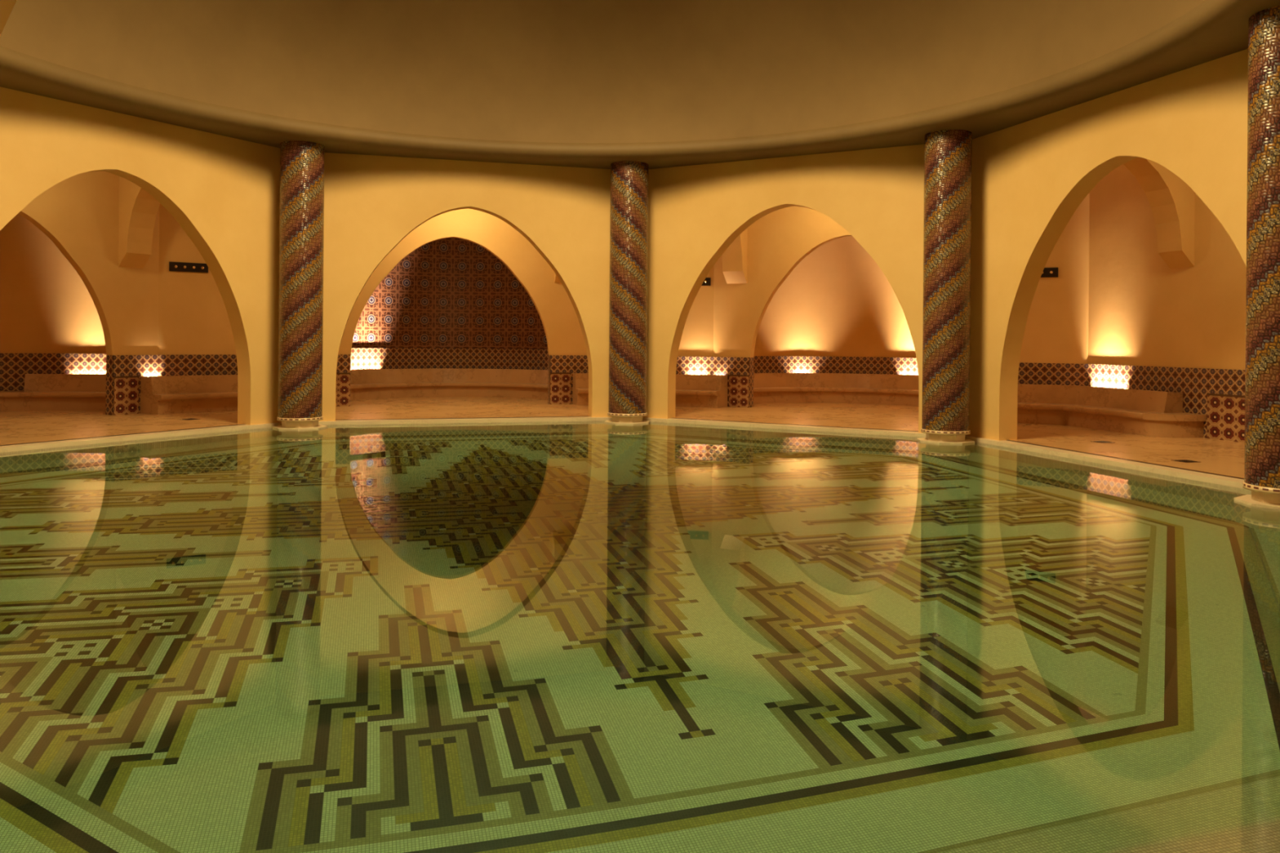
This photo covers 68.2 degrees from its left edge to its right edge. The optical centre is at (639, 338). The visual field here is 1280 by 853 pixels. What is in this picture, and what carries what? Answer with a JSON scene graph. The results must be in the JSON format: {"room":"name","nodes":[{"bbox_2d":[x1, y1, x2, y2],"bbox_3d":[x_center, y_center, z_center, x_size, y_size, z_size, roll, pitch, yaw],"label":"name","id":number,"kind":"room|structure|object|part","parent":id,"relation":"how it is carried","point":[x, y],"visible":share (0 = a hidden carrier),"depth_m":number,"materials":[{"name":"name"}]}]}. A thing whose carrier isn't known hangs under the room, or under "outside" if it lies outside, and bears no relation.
{"room":"spa","nodes":[
{"label":"spa","id":0,"kind":"room"},
{"bbox_2d":[0,0,17,35],"bbox_3d":[0.904,-0.603,2.564,6.048,5.860,0.300,1,0,-16],"label":"wall","id":1,"kind":"structure","parent":0,"point":[6,6],"depth_m":2.06,"materials":[{"name":"beige paint"}]},
{"bbox_2d":[0,213,106,353],"bbox_3d":[-11.457,-0.773,15.252,2.929,4.140,6.082,1,0,28],"label":"wall","id":2,"kind":"structure","parent":0,"point":[46,307],"depth_m":17.39,"materials":[{"name":"beige paint"}]},
{"bbox_2d":[0,353,106,391],"bbox_3d":[-11.490,0.781,15.311,2.840,1.030,6.085,1,0,29],"label":"trim","id":3,"kind":"structure","parent":2,"relation":"attached to","point":[14,367],"depth_m":17.39,"materials":[{"name":"multicoloured tile"}]},
{"bbox_2d":[17,170,159,355],"bbox_3d":[-10.482,-1.115,13.931,0.180,4.840,7.137,1,0,29],"label":"wall","id":4,"kind":"structure","parent":0,"point":[79,213],"depth_m":16.15,"materials":[{"name":"beige paint"}]},
{"bbox_2d":[105,355,113,415],"bbox_3d":[-9.142,0.802,16.319,0.210,1.030,0.042,1,0,29],"label":"tile","id":5,"kind":"structure","parent":4,"relation":"attached to","point":[109,358],"depth_m":16.30,"materials":[{"name":"multicoloured tile"}]},
{"bbox_2d":[113,375,139,415],"bbox_3d":[-8.937,0.985,16.443,0.028,0.668,0.445,1,0,29],"label":"pilaster","id":6,"kind":"object","parent":4,"relation":"attached to","point":[126,388],"visible":1,"depth_m":16.43,"materials":[{"name":"multicoloured tile"}]},
{"bbox_2d":[118,176,159,268],"bbox_3d":[-7.573,-2.359,15.794,3.050,2.260,0.450,1,0,29],"label":"wall","id":7,"kind":"structure","parent":0,"point":[138,209],"depth_m":16.32,"materials":[{"name":"beige paint"}]},
{"bbox_2d":[0,86,281,425],"bbox_3d":[-7.261,-1.106,12.947,0.300,5.000,6.048,1,0,29],"label":"wall","id":8,"kind":"structure","parent":0,"point":[224,192],"depth_m":14.01,"materials":[{"name":"beige paint"}]},
{"bbox_2d":[158,203,235,355],"bbox_3d":[-7.614,-1.089,17.820,2.655,4.840,0.001,1,0,-38],"label":"wall","id":9,"kind":"structure","parent":0,"point":[193,319],"depth_m":17.28,"materials":[{"name":"beige paint"}]},
{"bbox_2d":[168,261,208,272],"bbox_3d":[-8.241,-1.305,17.276,0.660,0.170,0.077,1,0,-38],"label":"wall plate","id":10,"kind":"object","parent":9,"relation":"attached to","point":[173,266],"visible":1,"depth_m":17.28,"materials":[{"name":"black metal"}]},
{"bbox_2d":[112,354,350,415],"bbox_3d":[-7.524,0.817,17.684,4.189,1.030,0.345,1,0,-38],"label":"trim","id":11,"kind":"structure","parent":9,"relation":"attached to","point":[197,364],"depth_m":17.20,"materials":[{"name":"multicoloured tile"}]},
{"bbox_2d":[351,237,547,349],"bbox_3d":[-4.259,-0.709,20.938,6.085,4.140,2.930,1,0,-16],"label":"wall","id":12,"kind":"structure","parent":0,"point":[450,292],"depth_m":22.31,"materials":[{"name":"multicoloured tile"}]},
{"bbox_2d":[350,347,548,369],"bbox_3d":[-4.285,0.796,20.981,6.085,1.130,2.840,1,0,-16],"label":"trim","id":13,"kind":"structure","parent":12,"relation":"attached to","point":[361,358],"depth_m":22.18,"materials":[{"name":"multicoloured tile"}]},
{"bbox_2d":[338,208,586,404],"bbox_3d":[-3.851,-1.056,19.498,5.700,4.840,0.180,1,0,-16],"label":"wall","id":14,"kind":"structure","parent":0,"point":[557,313],"depth_m":19.71,"materials":[{"name":"beige paint"}]},
{"bbox_2d":[336,373,350,406],"bbox_3d":[-5.988,1.012,18.764,0.445,0.668,0.028,1,0,-16],"label":"pilaster","id":15,"kind":"object","parent":14,"relation":"attached to","point":[343,380],"visible":0.62,"depth_m":18.78,"materials":[{"name":"multicoloured tile"}]},
{"bbox_2d":[547,355,550,404],"bbox_3d":[-1.911,0.867,20.033,0.042,1.030,0.210,1,0,-16],"label":"tile","id":16,"kind":"structure","parent":14,"relation":"attached to","point":[548,361],"depth_m":20.03,"materials":[{"name":"multicoloured tile"}]},
{"bbox_2d":[550,372,571,404],"bbox_3d":[-1.680,1.050,19.975,0.445,0.668,0.028,1,0,-16],"label":"pilaster","id":17,"kind":"object","parent":14,"relation":"attached to","point":[560,382],"visible":1,"depth_m":19.97,"materials":[{"name":"multicoloured tile"}]},
{"bbox_2d":[318,152,612,421],"bbox_3d":[-2.961,-1.068,16.331,6.048,5.000,0.300,1,0,-16],"label":"wall","id":18,"kind":"structure","parent":0,"point":[372,202],"depth_m":16.17,"materials":[{"name":"beige paint"}]},
{"bbox_2d":[554,273,561,283],"bbox_3d":[-1.165,-2.302,18.573,0.450,2.260,3.050,1,0,-16],"label":"wall","id":19,"kind":"structure","parent":0,"point":[557,280],"depth_m":19.95,"materials":[{"name":"beige paint"}]},
{"bbox_2d":[0,396,1244,478],"bbox_3d":[-1.048,1.389,9.448,28.400,0.001,28.400,1,0,-16],"label":"deck","id":20,"kind":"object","parent":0,"point":[1223,457],"visible":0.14,"depth_m":15.74,"materials":[{"name":"stone"}]},
{"bbox_2d":[0,373,106,411],"bbox_3d":[-10.792,0.973,16.922,3.551,0.660,1.010,1,0,-16],"label":"bench","id":21,"kind":"object","parent":20,"relation":"on","point":[42,392],"visible":0.66,"depth_m":17.09,"materials":[{"name":"beige stone"}]},
{"bbox_3d":[-10.792,1.005,16.922,3.551,0.095,1.010,1,0,-16],"label":"seat","id":22,"kind":"part","parent":21,"relation":"part of","materials":[{"name":"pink stone"}]},
{"bbox_3d":[-10.127,0.806,17.141,1.958,0.315,0.282,1,0,-1],"label":"backrest","id":23,"kind":"part","parent":21,"relation":"part of","materials":[{"name":"pink stone"}]},
{"bbox_2d":[140,374,237,414],"bbox_3d":[-7.403,1.003,17.528,3.279,0.660,0.681,1,0,-38],"label":"bench","id":24,"kind":"object","parent":20,"relation":"on","point":[166,394],"visible":0.46,"depth_m":16.88,"materials":[{"name":"beige stone"}]},
{"bbox_3d":[-7.404,1.035,17.528,3.279,0.095,0.681,1,0,-38],"label":"seat","id":25,"kind":"part","parent":24,"relation":"part of","materials":[{"name":"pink stone"}]},
{"bbox_3d":[-7.392,0.830,17.515,3.088,0.315,0.214,1,0,-38],"label":"backrest","id":26,"kind":"part","parent":24,"relation":"part of","materials":[{"name":"pink stone"}]},
{"bbox_2d":[181,418,199,420],"bbox_3d":[-7.421,1.329,15.582,0.220,0.007,0.220,1,0,29],"label":"floor drain","id":27,"kind":"object","parent":20,"relation":"on","point":[181,419],"visible":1,"depth_m":15.55,"materials":[{"name":"brown metal"}]},
{"bbox_2d":[350,368,547,400],"bbox_3d":[-4.310,1.030,21.064,5.949,0.660,2.607,1,0,-16],"label":"bench","id":28,"kind":"object","parent":20,"relation":"on","point":[367,384],"visible":0.6,"depth_m":21.79,"materials":[{"name":"beige stone"}]},
{"bbox_3d":[-4.279,0.858,20.958,5.461,0.315,2.327,1,0,-16],"label":"backrest","id":29,"kind":"part","parent":28,"relation":"part of","materials":[{"name":"pink stone"}]},
{"bbox_3d":[-4.310,1.063,21.064,5.949,0.095,2.607,1,0,-16],"label":"seat","id":30,"kind":"part","parent":28,"relation":"part of","materials":[{"name":"pink stone"}]},
{"bbox_2d":[0,416,1244,479],"bbox_3d":[-0.971,1.392,9.173,14.340,0.001,14.910,1,0,-16],"label":"trim","id":31,"kind":"structure","parent":20,"relation":"on","point":[559,416],"depth_m":13.03,"materials":[{"name":"brown stone"}]},
{"bbox_2d":[572,373,727,408],"bbox_3d":[0.172,1.070,19.657,3.279,0.660,0.681,1,0,7],"label":"bench","id":32,"kind":"object","parent":20,"relation":"on","point":[691,390],"visible":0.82,"depth_m":19.51,"materials":[{"name":"beige stone"}]},
{"bbox_3d":[0.172,0.898,19.641,3.088,0.315,0.214,1,0,7],"label":"backrest","id":33,"kind":"part","parent":32,"relation":"part of","materials":[{"name":"pink stone"}]},
{"bbox_3d":[0.172,1.103,19.657,3.279,0.095,0.681,1,0,7],"label":"seat","id":34,"kind":"part","parent":32,"relation":"part of","materials":[{"name":"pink stone"}]},
{"bbox_2d":[753,373,919,406],"bbox_3d":[4.854,1.112,19.968,5.949,0.660,2.616,1,0,29],"label":"bench","id":35,"kind":"object","parent":20,"relation":"on","point":[768,388],"visible":0.49,"depth_m":20.94,"materials":[{"name":"beige stone"}]},
{"bbox_3d":[4.859,1.145,19.970,5.949,0.095,2.607,1,0,29],"label":"seat","id":36,"kind":"part","parent":35,"relation":"part of","materials":[{"name":"pink stone"}]},
{"bbox_3d":[4.807,0.939,19.874,5.461,0.315,2.327,1,0,29],"label":"backrest","id":37,"kind":"part","parent":35,"relation":"part of","materials":[{"name":"pink stone"}]},
{"bbox_2d":[1090,440,1113,443],"bbox_3d":[6.512,1.453,13.297,0.220,0.007,0.220,1,0,-16],"label":"floor drain","id":38,"kind":"object","parent":20,"relation":"on","point":[1100,442],"visible":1,"depth_m":13.25,"materials":[{"name":"brown metal"}]},
{"bbox_2d":[1017,383,1206,437],"bbox_3d":[7.306,1.134,15.712,1.458,0.660,4.040,1,0,-37],"label":"bench","id":39,"kind":"object","parent":20,"relation":"on","point":[1160,414],"visible":0.82,"depth_m":15.15,"materials":[{"name":"beige stone"}]},
{"bbox_3d":[7.231,0.961,15.896,0.817,0.315,3.458,1,0,-38],"label":"backrest","id":40,"kind":"part","parent":39,"relation":"part of","materials":[{"name":"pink stone"}]},
{"bbox_3d":[7.190,1.165,15.869,1.452,0.095,3.649,1,0,-37],"label":"seat","id":41,"kind":"part","parent":39,"relation":"part of","materials":[{"name":"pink stone"}]},
{"bbox_3d":[7.976,1.172,14.103,0.750,0.095,0.420,1,0,-16],"label":"seat","id":42,"kind":"part","parent":39,"relation":"part of","materials":[{"name":"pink stone"}]},
{"bbox_2d":[1173,459,1199,462],"bbox_3d":[6.476,1.453,11.209,0.220,0.007,0.220,1,0,-16],"label":"floor drain","id":43,"kind":"object","parent":20,"relation":"on","point":[1179,460],"visible":1,"depth_m":11.17,"materials":[{"name":"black metal"}]},
{"bbox_2d":[0,0,1279,168],"bbox_3d":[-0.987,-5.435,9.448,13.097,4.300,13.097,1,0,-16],"label":"ceiling","id":44,"kind":"structure","parent":0,"point":[549,71],"depth_m":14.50,"materials":[{"name":"brown paint"}]},
{"bbox_2d":[677,265,714,356],"bbox_3d":[0.235,-1.019,20.026,2.655,4.840,0.001,1,0,7],"label":"wall","id":45,"kind":"structure","parent":0,"point":[697,337],"depth_m":19.90,"materials":[{"name":"beige paint"}]},
{"bbox_2d":[550,355,750,406],"bbox_3d":[0.197,0.885,19.854,4.189,1.030,0.345,1,0,7],"label":"trim","id":46,"kind":"structure","parent":45,"relation":"attached to","point":[720,366],"depth_m":19.89,"materials":[{"name":"multicoloured tile"}]},
{"bbox_2d":[701,277,711,285],"bbox_3d":[1.155,-1.201,19.877,0.660,0.170,0.077,1,0,7],"label":"wall plate","id":47,"kind":"object","parent":45,"relation":"attached to","point":[707,282],"visible":0.27,"depth_m":19.86,"materials":[{"name":"black metal"}]},
{"bbox_2d":[721,227,747,284],"bbox_3d":[1.276,-2.280,18.282,0.450,2.260,3.050,1,0,29],"label":"wall","id":48,"kind":"structure","parent":0,"point":[734,258],"depth_m":19.40,"materials":[{"name":"beige paint"}]},
{"bbox_2d":[642,144,968,435],"bbox_3d":[2.473,-1.019,15.683,6.048,5.000,0.300,1,0,29],"label":"wall","id":49,"kind":"structure","parent":0,"point":[695,212],"depth_m":15.81,"materials":[{"name":"beige paint"}]},
{"bbox_2d":[754,235,915,357],"bbox_3d":[4.774,-0.629,19.875,6.082,4.140,2.929,1,0,28],"label":"wall","id":50,"kind":"structure","parent":0,"point":[837,301],"depth_m":21.44,"materials":[{"name":"beige paint"}]},
{"bbox_2d":[753,355,918,375],"bbox_3d":[4.819,0.927,19.895,6.085,1.030,2.840,1,0,29],"label":"trim","id":51,"kind":"structure","parent":50,"relation":"attached to","point":[762,364],"depth_m":21.34,"materials":[{"name":"multicoloured tile"}]},
{"bbox_2d":[713,192,1089,364],"bbox_3d":[4.709,-0.979,18.200,7.137,4.840,0.180,1,0,29],"label":"wall","id":52,"kind":"structure","parent":0,"point":[1056,331],"depth_m":18.81,"materials":[{"name":"beige paint"}]},
{"bbox_2d":[728,374,749,407],"bbox_3d":[2.047,1.083,19.530,0.445,0.668,0.028,1,0,29],"label":"pilaster","id":53,"kind":"object","parent":52,"relation":"attached to","point":[739,384],"visible":1,"depth_m":19.52,"materials":[{"name":"multicoloured tile"}]},
{"bbox_2d":[749,357,753,407],"bbox_3d":[2.289,0.904,19.532,0.042,1.030,0.210,1,0,29],"label":"tile","id":54,"kind":"structure","parent":52,"relation":"attached to","point":[751,373],"depth_m":19.51,"materials":[{"name":"multicoloured tile"}]},
{"bbox_2d":[1040,267,1057,277],"bbox_3d":[7.047,-1.169,16.742,0.660,0.170,0.077,1,0,29],"label":"wall plate","id":55,"kind":"object","parent":52,"relation":"attached to","point":[1047,272],"visible":0.34,"depth_m":16.66,"materials":[{"name":"black metal"}]},
{"bbox_2d":[968,48,1248,442],"bbox_3d":[5.857,-0.989,11.383,0.300,5.000,6.048,1,0,-16],"label":"wall","id":56,"kind":"structure","parent":0,"point":[1029,178],"depth_m":12.33,"materials":[{"name":"beige paint"}]},
{"bbox_2d":[1123,157,1195,268],"bbox_3d":[6.851,-2.230,14.074,3.050,2.260,0.450,1,0,-16],"label":"wall","id":57,"kind":"structure","parent":0,"point":[1171,201],"depth_m":14.27,"materials":[{"name":"beige paint"}]},
{"bbox_2d":[1088,164,1246,369],"bbox_3d":[9.024,-0.941,12.273,0.180,4.840,8.574,1,0,-16],"label":"wall","id":58,"kind":"structure","parent":0,"point":[1143,311],"depth_m":15.03,"materials":[{"name":"beige paint"}]},
{"bbox_2d":[1017,362,1244,438],"bbox_3d":[8.525,0.960,13.075,1.359,1.030,10.303,1,0,-25],"label":"trim","id":59,"kind":"structure","parent":58,"relation":"attached to","point":[1194,384],"depth_m":15.05,"materials":[{"name":"multicoloured tile"}]},
{"bbox_2d":[1206,393,1244,443],"bbox_3d":[8.887,1.144,12.198,0.028,0.668,3.680,1,0,-16],"label":"pilaster","id":60,"kind":"object","parent":58,"relation":"attached to","point":[1225,412],"visible":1,"depth_m":13.65,"materials":[{"name":"multicoloured tile"}]},
{"label":"floor","id":61,"kind":"structure","parent":0,"visible":0},
{"bbox_2d":[0,420,1279,852],"bbox_3d":[-0.977,2.100,9.173,13.770,1.300,14.340,1,0,-16],"label":"pool water","id":62,"kind":"object","parent":61,"relation":"on","point":[550,637],"visible":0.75,"depth_m":4.44,"materials":[{"name":"green liquid"}]},
{"bbox_3d":[-0.977,2.080,9.173,13.760,1.260,14.330,1,0,-16],"label":"steps","id":63,"kind":"structure","parent":0,"visible":0},
{"bbox_2d":[272,140,327,430],"bbox_3d":[-5.362,-0.319,14.949,0.760,5.660,0.760,1,0,7],"label":"column","id":64,"kind":"structure","parent":63,"relation":"on","point":[301,224],"depth_m":14.67,"materials":[{"name":"tile"}]},
{"bbox_2d":[0,416,1244,488],"bbox_3d":[-0.971,1.423,9.173,14.240,0.055,14.810,1,0,-16],"label":"coping","id":65,"kind":"object","parent":63,"relation":"on","point":[1202,477],"visible":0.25,"depth_m":13.66,"materials":[{"name":"stone"}]},
{"bbox_2d":[604,160,649,424],"bbox_3d":[-0.204,-0.273,16.398,0.760,5.660,0.760,1,0,7],"label":"column","id":66,"kind":"structure","parent":63,"relation":"on","point":[628,213],"depth_m":16.11,"materials":[{"name":"tile"}]},
{"bbox_2d":[916,129,974,444],"bbox_3d":[4.468,-0.232,13.777,0.760,5.660,0.760,1,0,7],"label":"column","id":67,"kind":"structure","parent":63,"relation":"on","point":[948,153],"depth_m":13.49,"materials":[{"name":"tile"}]},
{"bbox_2d":[1233,4,1279,509],"bbox_3d":[5.917,-0.219,8.619,0.760,5.660,0.760,1,0,7],"label":"column","id":68,"kind":"structure","parent":63,"relation":"on","point":[1262,371],"depth_m":8.51,"materials":[{"name":"tile"}]}
]}

